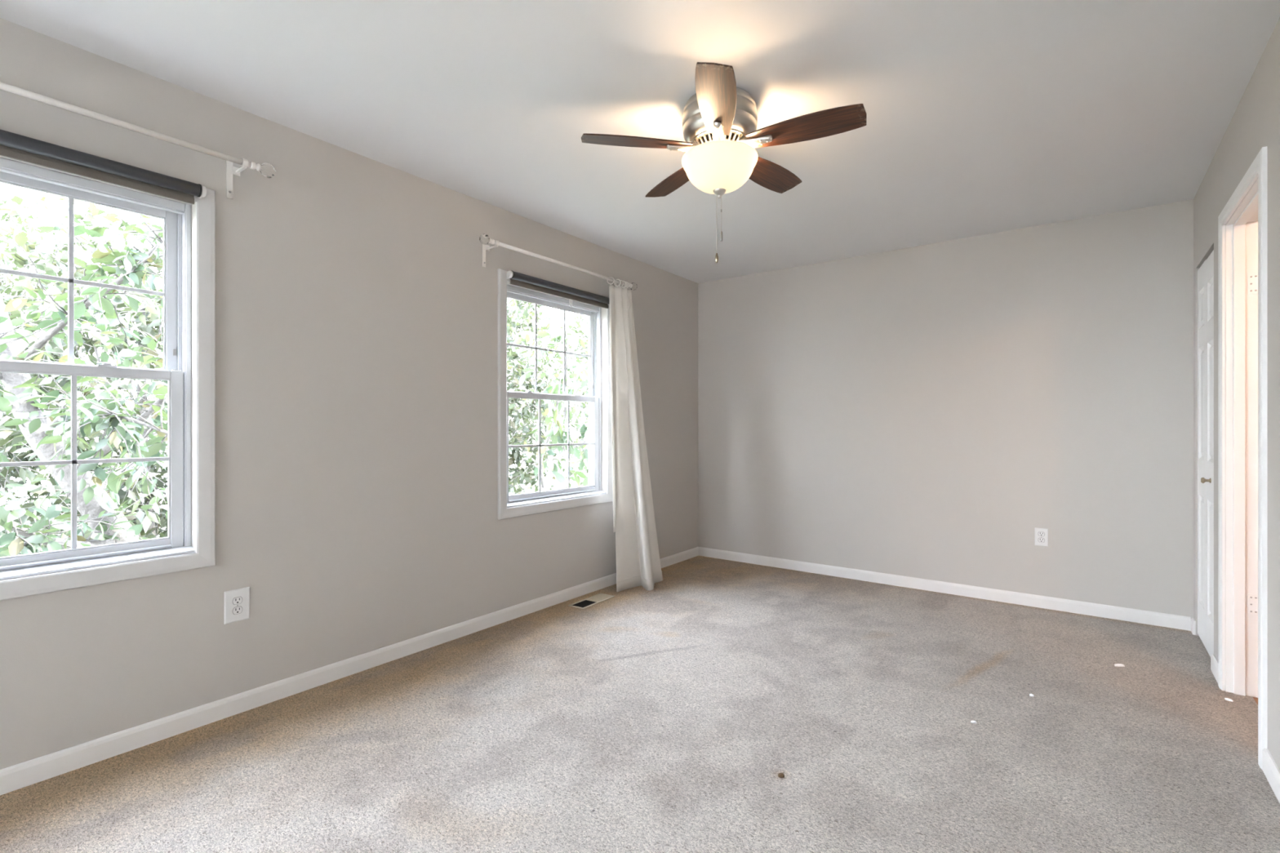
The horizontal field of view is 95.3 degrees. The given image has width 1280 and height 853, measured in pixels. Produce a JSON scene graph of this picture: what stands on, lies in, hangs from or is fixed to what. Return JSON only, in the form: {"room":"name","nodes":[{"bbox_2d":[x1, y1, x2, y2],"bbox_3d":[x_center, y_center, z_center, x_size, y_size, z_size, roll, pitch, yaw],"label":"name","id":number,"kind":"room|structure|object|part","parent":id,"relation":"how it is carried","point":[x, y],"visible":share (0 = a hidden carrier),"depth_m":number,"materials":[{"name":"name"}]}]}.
{"room":"empty bedroom","nodes":[
{"label":"empty bedroom","id":0,"kind":"room"},
{"bbox_2d":[0,17,697,769],"bbox_3d":[-1.815,-0.065,2.233,0.160,2.440,7.854,0,0,37],"label":"wall","id":1,"kind":"structure","parent":0,"point":[357,302],"depth_m":2.64,"materials":[{"name":"paint"}]},
{"bbox_2d":[0,157,215,600],"bbox_3d":[-2.040,-0.189,1.912,0.174,1.468,1.048,0,0,37],"label":"window","id":2,"kind":"structure","parent":1,"relation":"in","point":[175,215],"depth_m":2.22,"materials":[{"name":"paint"}]},
{"bbox_2d":[0,197,164,364],"bbox_3d":[-2.062,-0.507,1.928,0.008,0.589,0.792,0,0,37],"label":"grille","id":3,"kind":"object","parent":2,"relation":"attached to","point":[70,280],"depth_m":2.03,"materials":[{"name":"plastic"}]},
{"bbox_2d":[0,375,168,549],"bbox_3d":[-2.033,0.123,1.906,0.009,0.608,0.802,0,0,37],"label":"grille","id":4,"kind":"object","parent":2,"relation":"attached to","point":[73,462],"depth_m":2.02,"materials":[{"name":"plastic"}]},
{"bbox_3d":[-2.066,-0.506,1.931,0.025,0.651,0.868,0,0,37],"label":"sash","id":5,"kind":"part","parent":2,"relation":"part of","materials":[{"name":"plastic"}]},
{"bbox_3d":[-2.033,0.125,1.906,0.036,0.676,0.882,0,0,37],"label":"sash","id":6,"kind":"part","parent":2,"relation":"part of","materials":[{"name":"plastic"}]},
{"bbox_3d":[-2.005,0.473,1.886,0.049,0.020,0.926,0,0,37],"label":"sill","id":7,"kind":"part","parent":2,"relation":"part of","materials":[{"name":"plastic"}]},
{"bbox_2d":[0,128,206,204],"bbox_3d":[-1.949,-0.882,1.844,0.052,0.074,0.964,0,0,37],"label":"roller blind","id":8,"kind":"object","parent":2,"relation":"attached to","point":[12,145],"visible":1,"depth_m":1.98,"materials":[{"name":"fabric"}]},
{"bbox_2d":[0,81,275,199],"bbox_3d":[-1.941,-0.992,1.838,0.109,0.157,1.423,0,0,37],"label":"curtain rod","id":9,"kind":"object","parent":1,"relation":"attached to","point":[267,170],"visible":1,"depth_m":2.09,"materials":[{"name":"white metal"}]},
{"bbox_3d":[-1.921,-1.041,1.823,0.021,0.021,1.250,0,0,37],"label":"rod","id":10,"kind":"part","parent":9,"relation":"part of","materials":[{"name":"white metal"}]},
{"bbox_2d":[224,586,249,624],"bbox_3d":[-1.623,0.721,2.351,0.007,0.130,0.089,0,0,37],"label":"wall outlet","id":11,"kind":"object","parent":1,"relation":"attached to","point":[237,602],"visible":1,"depth_m":2.35,"materials":[{"name":"white plastic"}]},
{"bbox_2d":[232,606,242,614],"bbox_3d":[-1.621,0.741,2.350,0.002,0.027,0.034,0,0,37],"label":"receptacle","id":12,"kind":"object","parent":11,"relation":"attached to","point":[236,610],"depth_m":2.35,"materials":[{"name":"white plastic"}]},
{"bbox_2d":[232,596,242,604],"bbox_3d":[-1.621,0.702,2.350,0.002,0.027,0.034,0,0,37],"label":"receptacle","id":13,"kind":"object","parent":11,"relation":"attached to","point":[236,600],"depth_m":2.35,"materials":[{"name":"white plastic"}]},
{"bbox_2d":[0,546,698,795],"bbox_3d":[-1.746,1.117,2.181,0.012,0.076,7.614,0,0,37],"label":"baseboard","id":14,"kind":"structure","parent":1,"relation":"attached to","point":[20,775],"depth_m":2.40,"materials":[{"name":"paint"}]},
{"bbox_2d":[497,268,613,519],"bbox_3d":[-0.575,-0.189,3.879,0.174,1.468,1.048,0,0,37],"label":"window","id":15,"kind":"structure","parent":1,"relation":"in","point":[505,501],"depth_m":3.87,"materials":[{"name":"paint"}]},
{"bbox_2d":[506,303,590,394],"bbox_3d":[-0.597,-0.507,3.895,0.008,0.589,0.792,0,0,37],"label":"grille","id":16,"kind":"object","parent":15,"relation":"attached to","point":[563,308],"depth_m":4.00,"materials":[{"name":"plastic"}]},
{"bbox_3d":[-0.602,-0.506,3.899,0.025,0.651,0.868,0,0,37],"label":"sash","id":17,"kind":"part","parent":15,"relation":"part of","materials":[{"name":"plastic"}]},
{"bbox_2d":[508,399,594,492],"bbox_3d":[-0.568,0.123,3.874,0.009,0.608,0.802,0,0,37],"label":"grille","id":18,"kind":"object","parent":15,"relation":"attached to","point":[586,487],"depth_m":3.98,"materials":[{"name":"plastic"}]},
{"bbox_3d":[-0.568,0.125,3.874,0.036,0.676,0.882,0,0,37],"label":"sash","id":19,"kind":"part","parent":15,"relation":"part of","materials":[{"name":"plastic"}]},
{"bbox_3d":[-0.540,0.473,3.853,0.049,0.020,0.926,0,0,37],"label":"sill","id":20,"kind":"part","parent":15,"relation":"part of","materials":[{"name":"plastic"}]},
{"bbox_2d":[506,270,609,308],"bbox_3d":[-0.485,-0.856,3.812,0.052,0.127,0.964,0,0,37],"label":"roller blind","id":21,"kind":"object","parent":15,"relation":"attached to","point":[518,279],"visible":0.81,"depth_m":3.74,"materials":[{"name":"fabric"}]},
{"bbox_2d":[479,233,637,290],"bbox_3d":[-0.476,-0.992,3.805,0.109,0.157,1.423,0,0,37],"label":"curtain rod","id":22,"kind":"object","parent":1,"relation":"attached to","point":[484,238],"visible":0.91,"depth_m":3.51,"materials":[{"name":"white metal"}]},
{"bbox_3d":[-0.456,-1.041,3.790,0.021,0.021,1.250,0,0,37],"label":"rod","id":23,"kind":"part","parent":22,"relation":"part of","materials":[{"name":"white metal"}]},
{"bbox_2d":[608,284,662,591],"bbox_3d":[0.002,0.077,4.200,0.256,2.144,0.458,0,0,37],"label":"curtain","id":24,"kind":"object","parent":22,"relation":"hanging from","point":[637,548],"visible":1,"depth_m":4.17,"materials":[{"name":"fabric"}]},
{"bbox_2d":[0,555,1279,852],"bbox_3d":[-0.420,1.155,1.194,3.319,0.001,7.614,0,0,37],"label":"floor","id":25,"kind":"structure","parent":0,"point":[666,718],"depth_m":2.12,"materials":[{"name":"carpet"}]},
{"bbox_2d":[568,593,614,608],"bbox_3d":[-0.316,1.152,3.857,0.124,0.006,0.336,0,0,34],"label":"floor vent","id":26,"kind":"object","parent":25,"relation":"in","point":[587,602],"visible":1,"depth_m":3.85,"materials":[{"name":"metal"}]},
{"bbox_2d":[777,773,784,777],"bbox_3d":[0.465,1.149,1.924,0.020,0.010,0.014,0,0,2],"label":"clump","id":27,"kind":"object","parent":25,"relation":"on","point":[780,775],"visible":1,"depth_m":1.92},
{"bbox_2d":[1114,663,1124,666],"bbox_3d":[2.309,1.149,2.809,0.051,0.010,0.017,0,0,2],"label":"paper scrap","id":28,"kind":"object","parent":25,"relation":"on","point":[1115,664],"visible":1,"depth_m":2.80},
{"bbox_2d":[0,0,1279,283],"bbox_3d":[0.311,-1.355,0.650,5.460,0.140,7.854,0,0,37],"label":"ceiling","id":29,"kind":"structure","parent":0,"point":[984,117],"depth_m":2.23,"materials":[{"name":"paint"}]},
{"bbox_2d":[581,62,866,262],"bbox_3d":[0.342,-0.968,2.325,1.050,0.634,1.049,0,0,37],"label":"ceiling fan","id":30,"kind":"object","parent":29,"relation":"hanging from","point":[719,122],"visible":1,"depth_m":2.21,"materials":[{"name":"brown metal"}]},
{"bbox_3d":[-0.013,-1.107,2.270,0.430,0.006,0.138,0,12,-9],"label":"blade","id":31,"kind":"part","parent":30,"relation":"part of","materials":[{"name":"brown wood"}]},
{"bbox_3d":[0.167,-1.107,2.618,0.138,0.006,0.430,-13,6,-26],"label":"blade","id":32,"kind":"part","parent":30,"relation":"part of","materials":[{"name":"brown wood"}]},
{"bbox_3d":[0.186,-1.100,2.302,0.162,0.029,0.060,0,12,-9],"label":"blade arm","id":33,"kind":"part","parent":30,"relation":"part of","materials":[{"name":"silver metal"}]},
{"bbox_3d":[0.262,-1.107,1.992,0.138,0.006,0.430,12,2,9],"label":"blade","id":34,"kind":"part","parent":30,"relation":"part of","materials":[{"name":"brown wood"}]},
{"bbox_3d":[0.293,-1.100,2.191,0.060,0.029,0.162,12,2,9],"label":"blade arm","id":35,"kind":"part","parent":30,"relation":"part of","materials":[{"name":"silver metal"}]},
{"bbox_3d":[0.316,-1.002,2.320,0.300,0.129,0.300,0,0,37],"label":"lamp shade","id":36,"kind":"part","parent":30,"relation":"part of","materials":[{"name":"beige glass"}]},
{"bbox_3d":[0.323,-0.845,2.320,0.003,0.144,0.003,0,0,37],"label":"pull chain","id":37,"kind":"part","parent":30,"relation":"part of","materials":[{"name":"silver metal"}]},
{"bbox_3d":[0.432,-1.100,2.259,0.162,0.029,0.060,0,-12,27],"label":"blade arm","id":38,"kind":"part","parent":30,"relation":"part of","materials":[{"name":"silver metal"}]},
{"bbox_3d":[0.553,-1.107,2.554,0.430,0.006,0.138,0,-12,-45],"label":"blade","id":39,"kind":"part","parent":30,"relation":"part of","materials":[{"name":"brown wood"}]},
{"bbox_3d":[0.612,-1.107,2.167,0.430,0.006,0.138,0,-12,27],"label":"blade","id":40,"kind":"part","parent":30,"relation":"part of","materials":[{"name":"brown wood"}]},
{"bbox_2d":[697,199,1193,618],"bbox_3d":[2.222,-0.065,4.048,4.149,2.440,0.120,0,0,37],"label":"wall","id":41,"kind":"structure","parent":0,"point":[919,411],"depth_m":3.95,"materials":[{"name":"paint"}]},
{"bbox_2d":[698,546,1191,631],"bbox_3d":[1.822,1.117,4.264,3.225,0.076,0.012,0,0,37],"label":"baseboard","id":42,"kind":"structure","parent":41,"relation":"attached to","point":[1163,620],"depth_m":3.94,"materials":[{"name":"paint"}]},
{"bbox_2d":[1035,527,1048,546],"bbox_3d":[2.558,0.705,3.719,0.070,0.112,0.007,0,0,37],"label":"wall outlet","id":43,"kind":"object","parent":41,"relation":"attached to","point":[1041,534],"visible":1,"depth_m":3.72,"materials":[{"name":"white plastic"}]},
{"bbox_2d":[1038,537,1044,542],"bbox_3d":[2.557,0.724,3.717,0.034,0.027,0.002,0,0,37],"label":"receptacle","id":44,"kind":"object","parent":43,"relation":"attached to","point":[1040,540],"depth_m":3.72,"materials":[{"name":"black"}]},
{"bbox_2d":[1038,531,1044,536],"bbox_3d":[2.557,0.685,3.717,0.034,0.027,0.002,0,0,37],"label":"receptacle","id":45,"kind":"object","parent":43,"relation":"attached to","point":[1040,533],"depth_m":3.72,"materials":[{"name":"white plastic"}]},
{"bbox_2d":[1193,17,1279,769],"bbox_3d":[0.863,-0.065,0.238,0.115,2.440,7.614,0,0,37],"label":"wall","id":46,"kind":"structure","parent":0,"point":[1254,125],"depth_m":1.96,"materials":[{"name":"paint"}]},
{"bbox_2d":[1197,249,1213,656],"bbox_3d":[2.931,0.140,2.976,0.140,2.030,0.575,0,0,37],"label":"door","id":47,"kind":"structure","parent":46,"relation":"in","point":[1206,272],"depth_m":2.99,"materials":[{"name":"paint"}]},
{"bbox_3d":[3.003,-0.630,3.100,0.029,0.200,0.167,0,0,37],"label":"raised panel","id":48,"kind":"part","parent":47,"relation":"part of","materials":[{"name":"paint"}]},
{"bbox_3d":[3.003,-0.124,3.100,0.029,0.598,0.167,0,0,37],"label":"raised panel","id":49,"kind":"part","parent":47,"relation":"part of","materials":[{"name":"paint"}]},
{"bbox_3d":[3.003,0.662,3.100,0.029,0.585,0.167,0,0,37],"label":"raised panel","id":50,"kind":"part","parent":47,"relation":"part of","materials":[{"name":"paint"}]},
{"bbox_3d":[2.800,0.267,2.887,0.037,0.029,0.029,0,0,37],"label":"knob","id":51,"kind":"part","parent":47,"relation":"part of","materials":[{"name":"gold metal"}]},
{"bbox_3d":[2.833,-0.630,2.877,0.029,0.200,0.167,0,0,37],"label":"raised panel","id":52,"kind":"part","parent":47,"relation":"part of","materials":[{"name":"paint"}]},
{"bbox_3d":[2.833,-0.124,2.877,0.029,0.598,0.167,0,0,37],"label":"raised panel","id":53,"kind":"part","parent":47,"relation":"part of","materials":[{"name":"paint"}]},
{"bbox_3d":[2.833,0.662,2.877,0.029,0.585,0.167,0,0,37],"label":"raised panel","id":54,"kind":"part","parent":47,"relation":"part of","materials":[{"name":"paint"}]},
{"bbox_2d":[1191,617,1279,804],"bbox_3d":[0.809,1.117,0.272,0.012,0.076,7.602,0,0,37],"label":"baseboard","id":55,"kind":"structure","parent":46,"relation":"attached to","point":[1270,769],"depth_m":1.91,"materials":[{"name":"paint"}]},
{"bbox_2d":[1217,146,1266,769],"bbox_3d":[2.654,0.107,2.047,0.806,2.095,0.803,0,0,37],"label":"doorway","id":56,"kind":"structure","parent":46,"relation":"in","point":[1242,241],"depth_m":2.50,"materials":[{"name":"paint"}]},
{"bbox_2d":[1253,697,1257,704],"bbox_3d":[2.533,1.172,1.421,1.144,0.026,2.205,0,0,37],"label":"floor","id":57,"kind":"structure","parent":0,"point":[1255,699],"depth_m":2.47,"materials":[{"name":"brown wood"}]},
{"label":"outside","id":58,"kind":"structure","parent":0,"visible":0},
{"bbox_2d":[0,465,588,547],"bbox_3d":[-13.938,4.105,19.726,39.500,0.100,75.000,0,0,37],"label":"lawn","id":59,"kind":"structure","parent":58,"point":[558,486],"depth_m":40.82,"materials":[{"name":"green plant"}]},
{"bbox_2d":[0,191,126,537],"bbox_3d":[-9.512,0.203,7.858,3.616,7.717,4.303,0,0,37],"label":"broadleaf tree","id":60,"kind":"object","parent":59,"relation":"on","point":[10,231],"visible":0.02,"depth_m":8.29,"materials":[{"name":"green plant"}]},
{"bbox_2d":[0,194,168,557],"bbox_3d":[-3.370,1.225,3.812,2.479,5.696,3.424,0,0,-8],"label":"cherry tree","id":61,"kind":"object","parent":59,"relation":"on","point":[108,523],"visible":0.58,"depth_m":3.29,"materials":[{"name":"green plant"}]},
{"bbox_2d":[0,189,168,555],"bbox_3d":[-5.630,0.490,6.567,3.632,7.146,4.248,0,0,41],"label":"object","id":62,"kind":"object","parent":59,"relation":"on","point":[145,321],"visible":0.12,"depth_m":5.66,"materials":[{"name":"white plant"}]},
{"bbox_2d":[506,297,555,460],"bbox_3d":[-3.977,-0.023,14.240,3.941,8.169,4.171,0,0,32],"label":"broadleaf tree","id":63,"kind":"object","parent":59,"relation":"on","point":[525,362],"visible":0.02,"depth_m":14.34,"materials":[{"name":"green plant"}]},
{"bbox_2d":[506,297,588,494],"bbox_3d":[-2.636,0.380,10.054,3.633,7.364,4.162,0,0,39],"label":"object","id":64,"kind":"object","parent":59,"relation":"on","point":[522,407],"visible":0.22,"depth_m":9.86,"materials":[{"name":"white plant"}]},
{"bbox_2d":[508,315,588,495],"bbox_3d":[-0.953,1.404,7.273,1.911,5.306,3.283,0,0,-21],"label":"tree","id":65,"kind":"object","parent":59,"relation":"on","point":[560,437],"visible":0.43,"depth_m":6.61,"materials":[{"name":"green plant"}]},
{"bbox_2d":[546,314,588,486],"bbox_3d":[-0.348,0.231,13.423,3.916,7.663,3.853,0,0,-6],"label":"broadleaf tree","id":66,"kind":"object","parent":59,"relation":"on","point":[579,332],"visible":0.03,"depth_m":12.87,"materials":[{"name":"green plant"}]}
]}

